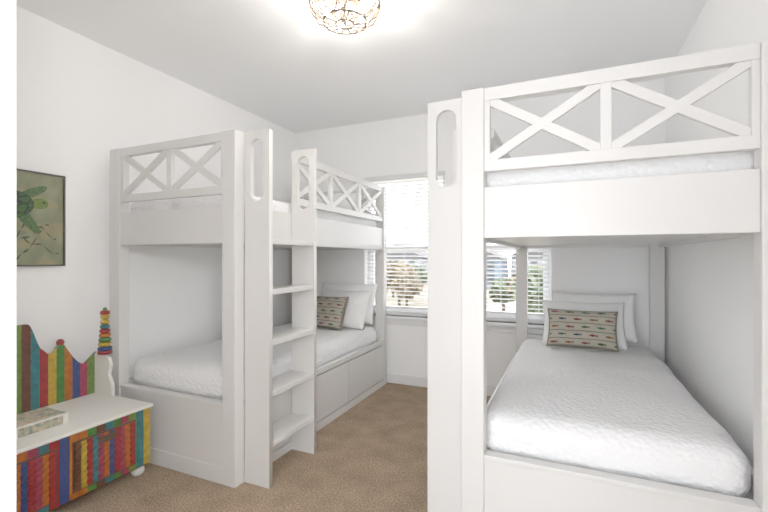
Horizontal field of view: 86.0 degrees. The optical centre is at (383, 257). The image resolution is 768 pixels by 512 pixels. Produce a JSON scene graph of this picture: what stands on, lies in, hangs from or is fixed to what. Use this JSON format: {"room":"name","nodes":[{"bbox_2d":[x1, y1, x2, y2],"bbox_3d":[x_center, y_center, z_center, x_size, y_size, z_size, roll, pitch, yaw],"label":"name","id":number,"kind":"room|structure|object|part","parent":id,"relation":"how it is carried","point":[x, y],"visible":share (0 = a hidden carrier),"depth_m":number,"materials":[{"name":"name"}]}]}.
{"room":"bedroom","nodes":[
{"label":"bedroom","id":0,"kind":"room"},
{"bbox_2d":[16,6,294,377],"bbox_3d":[-1.893,-0.079,3.291,0.140,2.850,4.014,0,0,24],"label":"wall","id":1,"kind":"structure","parent":0,"point":[79,99],"depth_m":2.92,"materials":[{"name":"white paint"}]},
{"bbox_2d":[16,168,65,266],"bbox_3d":[-2.192,-0.239,2.411,0.032,0.580,0.575,0,0,24],"label":"painting","id":2,"kind":"object","parent":1,"relation":"attached to","point":[40,197],"visible":0.77,"depth_m":2.55,"materials":[{"name":"paper"}]},
{"bbox_2d":[50,382,490,511],"bbox_3d":[-0.534,1.406,1.575,4.020,0.120,6.040,0,0,24],"label":"floor","id":3,"kind":"structure","parent":0,"point":[373,456],"depth_m":2.48,"materials":[{"name":"beige carpet"}]},
{"bbox_2d":[16,324,152,511],"bbox_3d":[-1.920,0.869,2.201,0.579,0.955,1.073,0,0,24],"label":"storage bench","id":4,"kind":"object","parent":3,"relation":"on","point":[106,436],"visible":0.91,"depth_m":2.39,"materials":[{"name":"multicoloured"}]},
{"bbox_2d":[16,451,55,511],"bbox_3d":[-1.760,1.105,1.874,0.013,0.250,0.466,0,0,24],"label":"woven basket","id":5,"kind":"object","parent":4,"relation":"on","point":[35,474],"depth_m":2.01,"materials":[{"name":"multicoloured wicker"}]},
{"bbox_2d":[16,407,68,439],"bbox_3d":[-1.881,0.875,2.187,0.221,0.061,0.260,0,0,24],"label":"board game box","id":6,"kind":"object","parent":4,"relation":"on","point":[29,423],"visible":0.77,"depth_m":2.18,"materials":[{"name":"beige cardboard"}]},
{"bbox_3d":[-2.164,0.668,2.308,0.025,0.555,1.050,0,0,24],"label":"backrest","id":7,"kind":"part","parent":4,"relation":"part of","materials":[{"name":"multicoloured wood"}]},
{"bbox_3d":[-1.917,0.916,2.200,0.565,0.020,1.073,0,0,24],"label":"seat","id":8,"kind":"part","parent":4,"relation":"part of","materials":[{"name":"white wood"}]},
{"bbox_2d":[97,307,112,354],"bbox_3d":[-1.855,0.481,2.738,0.085,0.307,0.085,0,0,24],"label":"toy","id":9,"kind":"object","parent":4,"relation":"on","point":[105,343],"visible":1,"depth_m":2.72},
{"bbox_2d":[75,422,134,490],"bbox_3d":[-1.561,1.105,2.320,0.013,0.250,0.326,0,0,24],"label":"woven basket","id":10,"kind":"object","parent":4,"relation":"on","point":[103,454],"depth_m":2.30,"materials":[{"name":"multicoloured wicker"}]},
{"bbox_3d":[-1.857,0.771,2.739,0.184,0.270,0.022,0,0,24],"label":"arm","id":11,"kind":"part","parent":4,"relation":"part of","materials":[{"name":"white wood"}]},
{"bbox_3d":[-1.553,1.011,2.316,0.004,0.040,0.110,0,0,24],"label":"drawer pull","id":12,"kind":"part","parent":4,"relation":"part of","materials":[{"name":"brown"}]},
{"bbox_2d":[110,129,386,488],"bbox_3d":[-0.857,0.296,3.605,1.325,2.100,2.205,0,0,24],"label":"bunk bed","id":13,"kind":"object","parent":3,"relation":"on","point":[231,441],"visible":0.93,"depth_m":2.66,"materials":[{"name":"white paint"}]},
{"bbox_3d":[-1.378,1.109,2.665,0.940,0.475,0.058,0,0,24],"label":"footboard","id":14,"kind":"part","parent":13,"relation":"part of","materials":[{"name":"white paint"}]},
{"bbox_3d":[-0.941,-0.202,3.643,1.116,0.225,2.181,0,0,24],"label":"frame","id":15,"kind":"part","parent":13,"relation":"part of","materials":[{"name":"white paint"}]},
{"bbox_2d":[131,195,376,226],"bbox_3d":[-0.944,-0.285,3.644,1.036,0.278,2.035,0,0,24],"label":"mattress","id":16,"kind":"object","parent":13,"relation":"on","point":[204,201],"visible":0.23,"depth_m":2.84,"materials":[{"name":"white fabric"}]},
{"bbox_2d":[308,193,364,209],"bbox_3d":[-0.575,-0.563,4.353,0.660,0.260,0.364,0,0,24],"label":"pillow","id":17,"kind":"object","parent":16,"relation":"on","point":[344,203],"visible":0.22,"depth_m":4.24,"materials":[{"name":"white fabric"}]},
{"bbox_2d":[133,323,376,399],"bbox_3d":[-0.938,0.815,3.655,1.033,0.238,2.050,0,0,24],"label":"mattress","id":18,"kind":"object","parent":13,"relation":"on","point":[196,370],"visible":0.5,"depth_m":2.92,"materials":[{"name":"white fabric"}]},
{"bbox_2d":[317,296,348,329],"bbox_3d":[-0.597,0.536,4.108,0.501,0.311,0.191,0,0,27],"label":"throw pillow","id":19,"kind":"object","parent":18,"relation":"on","point":[330,310],"visible":0.63,"depth_m":4.02,"materials":[{"name":"fabric"}]},
{"bbox_2d":[322,289,372,329],"bbox_3d":[-0.427,0.516,4.243,0.620,0.371,0.243,0,0,28],"label":"pillow","id":20,"kind":"object","parent":18,"relation":"on","point":[358,301],"visible":0.55,"depth_m":4.12,"materials":[{"name":"white fabric"}]},
{"bbox_2d":[322,282,377,324],"bbox_3d":[-0.398,0.478,4.406,0.681,0.418,0.214,0,0,24],"label":"pillow","id":21,"kind":"object","parent":18,"relation":"on","point":[343,287],"visible":0.29,"depth_m":4.33,"materials":[{"name":"white fabric"}]},
{"bbox_3d":[-0.946,1.093,3.645,1.106,0.445,2.055,0,0,24],"label":"frame","id":22,"kind":"part","parent":13,"relation":"part of","materials":[{"name":"white paint"}]},
{"bbox_3d":[-0.747,0.296,2.453,0.185,2.100,0.030,0,0,24],"label":"ladder panel","id":23,"kind":"part","parent":13,"relation":"part of","materials":[{"name":"white paint"}]},
{"bbox_3d":[-0.558,0.296,2.877,0.185,2.100,0.030,0,0,24],"label":"ladder panel","id":24,"kind":"part","parent":13,"relation":"part of","materials":[{"name":"white paint"}]},
{"bbox_3d":[-0.430,1.107,3.415,0.020,0.478,2.055,0,0,24],"label":"rail","id":25,"kind":"part","parent":13,"relation":"part of","materials":[{"name":"white paint"}]},
{"bbox_2d":[428,40,767,511],"bbox_3d":[1.241,0.296,2.668,1.340,2.100,2.205,0,0,24],"label":"bunk bed","id":26,"kind":"object","parent":3,"relation":"on","point":[658,212],"visible":0.76,"depth_m":1.74,"materials":[{"name":"white paint"}]},
{"bbox_3d":[0.303,0.296,1.984,0.185,2.100,0.030,0,0,24],"label":"ladder panel","id":27,"kind":"part","parent":26,"relation":"part of","materials":[{"name":"white paint"}]},
{"bbox_3d":[0.492,0.296,2.409,0.185,2.100,0.030,0,0,24],"label":"ladder panel","id":28,"kind":"part","parent":26,"relation":"part of","materials":[{"name":"white paint"}]},
{"bbox_3d":[0.807,1.107,2.862,0.020,0.478,2.055,0,0,24],"label":"rail","id":29,"kind":"part","parent":26,"relation":"part of","materials":[{"name":"white paint"}]},
{"bbox_2d":[487,339,750,497],"bbox_3d":[1.313,0.812,2.636,1.031,0.244,2.035,0,0,24],"label":"mattress","id":30,"kind":"object","parent":26,"relation":"on","point":[623,412],"visible":0.79,"depth_m":1.86,"materials":[{"name":"white fabric"}]},
{"bbox_2d":[546,308,618,351],"bbox_3d":[1.518,0.546,3.167,0.503,0.283,0.184,0,0,28],"label":"throw pillow","id":31,"kind":"object","parent":30,"relation":"on","point":[568,328],"visible":1,"depth_m":3.12,"materials":[{"name":"fabric"}]},
{"bbox_2d":[542,300,628,350],"bbox_3d":[1.609,0.531,3.334,0.623,0.350,0.224,0,0,20],"label":"pillow","id":32,"kind":"object","parent":30,"relation":"on","point":[598,307],"visible":0.34,"depth_m":3.31,"materials":[{"name":"white fabric"}]},
{"bbox_2d":[552,291,637,342],"bbox_3d":[1.748,0.484,3.447,0.641,0.380,0.211,0,0,24],"label":"pillow","id":33,"kind":"object","parent":30,"relation":"on","point":[629,299],"visible":0.34,"depth_m":3.37,"materials":[{"name":"white fabric"}]},
{"bbox_2d":[487,151,753,186],"bbox_3d":[1.323,-0.293,2.632,1.042,0.294,2.035,0,0,24],"label":"mattress","id":34,"kind":"object","parent":26,"relation":"on","point":[733,160],"visible":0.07,"depth_m":1.67,"materials":[{"name":"white fabric"}]},
{"bbox_3d":[1.325,-0.202,2.631,1.131,0.225,2.181,0,0,24],"label":"frame","id":35,"kind":"part","parent":26,"relation":"part of","materials":[{"name":"white paint"}]},
{"bbox_3d":[0.888,1.109,1.652,0.955,0.475,0.058,0,0,24],"label":"footboard","id":36,"kind":"part","parent":26,"relation":"part of","materials":[{"name":"white paint"}]},
{"bbox_3d":[1.330,1.093,2.629,1.121,0.445,2.055,0,0,24],"label":"frame","id":37,"kind":"part","parent":26,"relation":"part of","materials":[{"name":"white paint"}]},
{"bbox_2d":[16,0,706,132],"bbox_3d":[-0.534,-1.564,1.575,4.020,0.120,6.040,0,0,24],"label":"ceiling","id":38,"kind":"structure","parent":0,"point":[272,60],"depth_m":2.90,"materials":[{"name":"white paint"}]},
{"bbox_2d":[308,0,380,34],"bbox_3d":[-0.224,-1.419,2.367,0.414,0.170,0.414,0,0,24],"label":"ceiling light","id":39,"kind":"object","parent":38,"relation":"attached to","point":[343,6],"visible":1,"depth_m":2.36,"materials":[{"name":"glass"}]},
{"bbox_2d":[295,78,664,385],"bbox_3d":[0.669,-0.079,4.268,3.740,2.850,0.140,0,0,24],"label":"wall","id":40,"kind":"structure","parent":0,"point":[396,146],"depth_m":4.01,"materials":[{"name":"white paint"}]},
{"bbox_2d":[371,245,427,312],"bbox_3d":[0.242,0.224,4.489,0.830,0.715,0.035,0,0,24],"label":"window","id":41,"kind":"structure","parent":40,"relation":"in","point":[372,265],"depth_m":4.51,"materials":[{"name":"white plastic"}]},
{"bbox_2d":[366,171,444,309],"bbox_3d":[0.216,-0.175,4.432,0.900,1.433,0.056,0,0,24],"label":"window blind","id":42,"kind":"object","parent":41,"relation":"attached to","point":[407,177],"visible":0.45,"depth_m":4.42,"materials":[{"name":"white plastic"}]},
{"bbox_3d":[0.216,0.531,4.432,0.892,0.020,0.050,0,0,24],"label":"rail","id":43,"kind":"part","parent":42,"relation":"part of","materials":[{"name":"white plastic"}]},
{"bbox_2d":[368,177,444,316],"bbox_3d":[0.243,-0.134,4.492,0.920,1.520,0.050,0,0,24],"label":"frame","id":44,"kind":"object","parent":40,"relation":"attached to","point":[404,313],"visible":0.03,"depth_m":4.50,"materials":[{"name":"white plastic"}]},
{"bbox_2d":[387,373,496,395],"bbox_3d":[0.637,1.296,4.198,3.740,0.100,0.014,0,0,24],"label":"baseboard","id":45,"kind":"structure","parent":40,"relation":"attached to","point":[391,378],"depth_m":4.35,"materials":[{"name":"white paint"}]},
{"bbox_2d":[373,314,543,334],"bbox_3d":[0.674,0.671,4.219,2.050,0.090,0.125,0,0,24],"label":"window sill","id":46,"kind":"structure","parent":40,"relation":"attached to","point":[509,327],"depth_m":4.01,"materials":[{"name":"white paint"}]},
{"bbox_2d":[487,244,546,318],"bbox_3d":[1.164,0.224,4.077,0.830,0.715,0.035,0,0,24],"label":"window","id":47,"kind":"structure","parent":40,"relation":"in","point":[488,249],"depth_m":3.95,"materials":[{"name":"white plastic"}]},
{"bbox_2d":[487,243,549,315],"bbox_3d":[1.138,-0.175,4.020,0.900,1.433,0.056,0,0,24],"label":"window blind","id":48,"kind":"object","parent":47,"relation":"attached to","point":[488,311],"visible":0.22,"depth_m":3.98,"materials":[{"name":"white plastic"}]},
{"bbox_3d":[1.138,0.531,4.020,0.892,0.020,0.050,0,0,24],"label":"rail","id":49,"kind":"part","parent":48,"relation":"part of","materials":[{"name":"white"}]},
{"bbox_2d":[487,248,550,323],"bbox_3d":[1.165,-0.134,4.080,0.920,1.520,0.050,0,0,24],"label":"frame","id":50,"kind":"object","parent":40,"relation":"attached to","point":[489,318],"visible":0.04,"depth_m":3.92,"materials":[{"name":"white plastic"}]},
{"bbox_2d":[665,0,767,467],"bbox_3d":[1.237,-0.079,0.784,0.140,2.850,6.040,0,0,24],"label":"wall","id":51,"kind":"structure","parent":0,"point":[709,286],"depth_m":2.25,"materials":[{"name":"white paint"}]},
{"bbox_3d":[-0.916,-0.079,0.720,3.740,2.850,0.116,0,0,24],"label":"wall","id":52,"kind":"structure","parent":0,"visible":0},
{"bbox_2d":[0,0,15,511],"bbox_3d":[-0.144,-0.024,0.377,1.171,2.740,0.138,0,0,24],"label":"trim","id":53,"kind":"structure","parent":52,"relation":"attached to","point":[7,7],"depth_m":0.63,"materials":[{"name":"white paint"}]},
{"label":"outside","id":54,"kind":"structure","parent":0,"visible":0},
{"bbox_2d":[387,270,515,311],"bbox_3d":[23.597,4.646,101.883,200.000,0.200,194.700,0,0,24],"label":"ground","id":55,"kind":"structure","parent":54,"point":[509,275],"depth_m":42.09,"materials":[{"name":"white"}]},
{"bbox_2d":[387,261,404,296],"bbox_3d":[1.042,2.340,47.701,4.472,4.413,4.613,0,0,24],"label":"tree","id":56,"kind":"object","parent":55,"relation":"on","point":[387,261],"visible":0.06,"depth_m":47.38,"materials":[{"name":"brown plant"}]},
{"bbox_2d":[387,262,417,305],"bbox_3d":[1.371,2.478,38.779,3.512,4.135,3.545,0,0,24],"label":"tree","id":57,"kind":"object","parent":55,"relation":"on","point":[391,265],"visible":0.2,"depth_m":38.17,"materials":[{"name":"brown plant"}]},
{"bbox_2d":[391,272,422,305],"bbox_3d":[1.972,2.818,35.220,2.788,3.456,2.811,0,0,24],"label":"tree","id":58,"kind":"object","parent":55,"relation":"on","point":[401,273],"visible":0.75,"depth_m":34.65,"materials":[{"name":"brown plant"}]},
{"bbox_2d":[387,258,427,282],"bbox_3d":[3.892,2.246,74.926,9.000,4.600,8.000,0,0,24],"label":"wall","id":59,"kind":"structure","parent":55,"relation":"on","point":[387,258],"depth_m":70.64,"materials":[{"name":"grey paint"}]},
{"bbox_2d":[387,243,427,257],"bbox_3d":[3.892,-1.314,74.926,10.000,2.520,9.000,0,0,24],"label":"roof","id":60,"kind":"structure","parent":59,"relation":"on","point":[395,243],"depth_m":70.70,"materials":[{"name":"grey"}]},
{"bbox_2d":[405,265,427,285],"bbox_3d":[2.979,2.605,44.630,3.766,3.882,3.684,0,0,24],"label":"tree","id":61,"kind":"object","parent":55,"relation":"on","point":[409,265],"visible":0.12,"depth_m":44.05,"materials":[{"name":"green plant"}]},
{"bbox_2d":[487,261,507,288],"bbox_3d":[15.500,2.346,65.361,7.000,4.400,8.000,0,0,24],"label":"wall","id":62,"kind":"structure","parent":55,"relation":"on","point":[495,262],"depth_m":60.88,"materials":[{"name":"blue"}]},
{"bbox_2d":[487,262,493,282],"bbox_3d":[13.859,2.180,61.685,5.200,3.148,0.050,0,0,24],"label":"windows","id":63,"kind":"structure","parent":62,"relation":"in","point":[488,266],"depth_m":60.83,"materials":[{"name":"grey"}]},
{"bbox_2d":[487,252,510,258],"bbox_3d":[15.500,-0.834,65.361,8.000,1.960,9.000,0,0,24],"label":"roof","id":64,"kind":"structure","parent":62,"relation":"on","point":[488,253],"depth_m":60.56,"materials":[{"name":"grey"}]},
{"bbox_2d":[488,278,515,310],"bbox_3d":[9.570,3.059,32.961,2.381,2.974,2.449,0,0,24],"label":"tree","id":65,"kind":"object","parent":55,"relation":"on","point":[503,279],"visible":0.59,"depth_m":32.42,"materials":[{"name":"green plant"}]},
{"bbox_2d":[508,272,515,293],"bbox_3d":[10.675,2.593,30.267,3.008,3.906,2.989,0,0,24],"label":"tree","id":66,"kind":"object","parent":55,"relation":"on","point":[514,275],"visible":0.02,"depth_m":30.63,"materials":[{"name":"brown plant"}]},
{"bbox_2d":[511,257,542,279],"bbox_3d":[25.610,2.146,69.607,7.000,4.800,8.000,0,0,24],"label":"wall","id":67,"kind":"structure","parent":55,"relation":"on","point":[512,262],"depth_m":66.69,"materials":[{"name":"grey paint"}]},
{"bbox_2d":[512,252,542,254],"bbox_3d":[25.610,-1.234,69.607,8.000,1.960,9.000,0,0,24],"label":"roof","id":68,"kind":"structure","parent":67,"relation":"on","point":[529,253],"depth_m":65.44,"materials":[{"name":"grey"}]},
{"bbox_2d":[512,265,542,312],"bbox_3d":[8.921,2.474,24.434,2.633,4.145,2.716,0,0,24],"label":"tree","id":69,"kind":"object","parent":55,"relation":"on","point":[534,266],"visible":0.38,"depth_m":23.78,"materials":[{"name":"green plant"}]}
]}

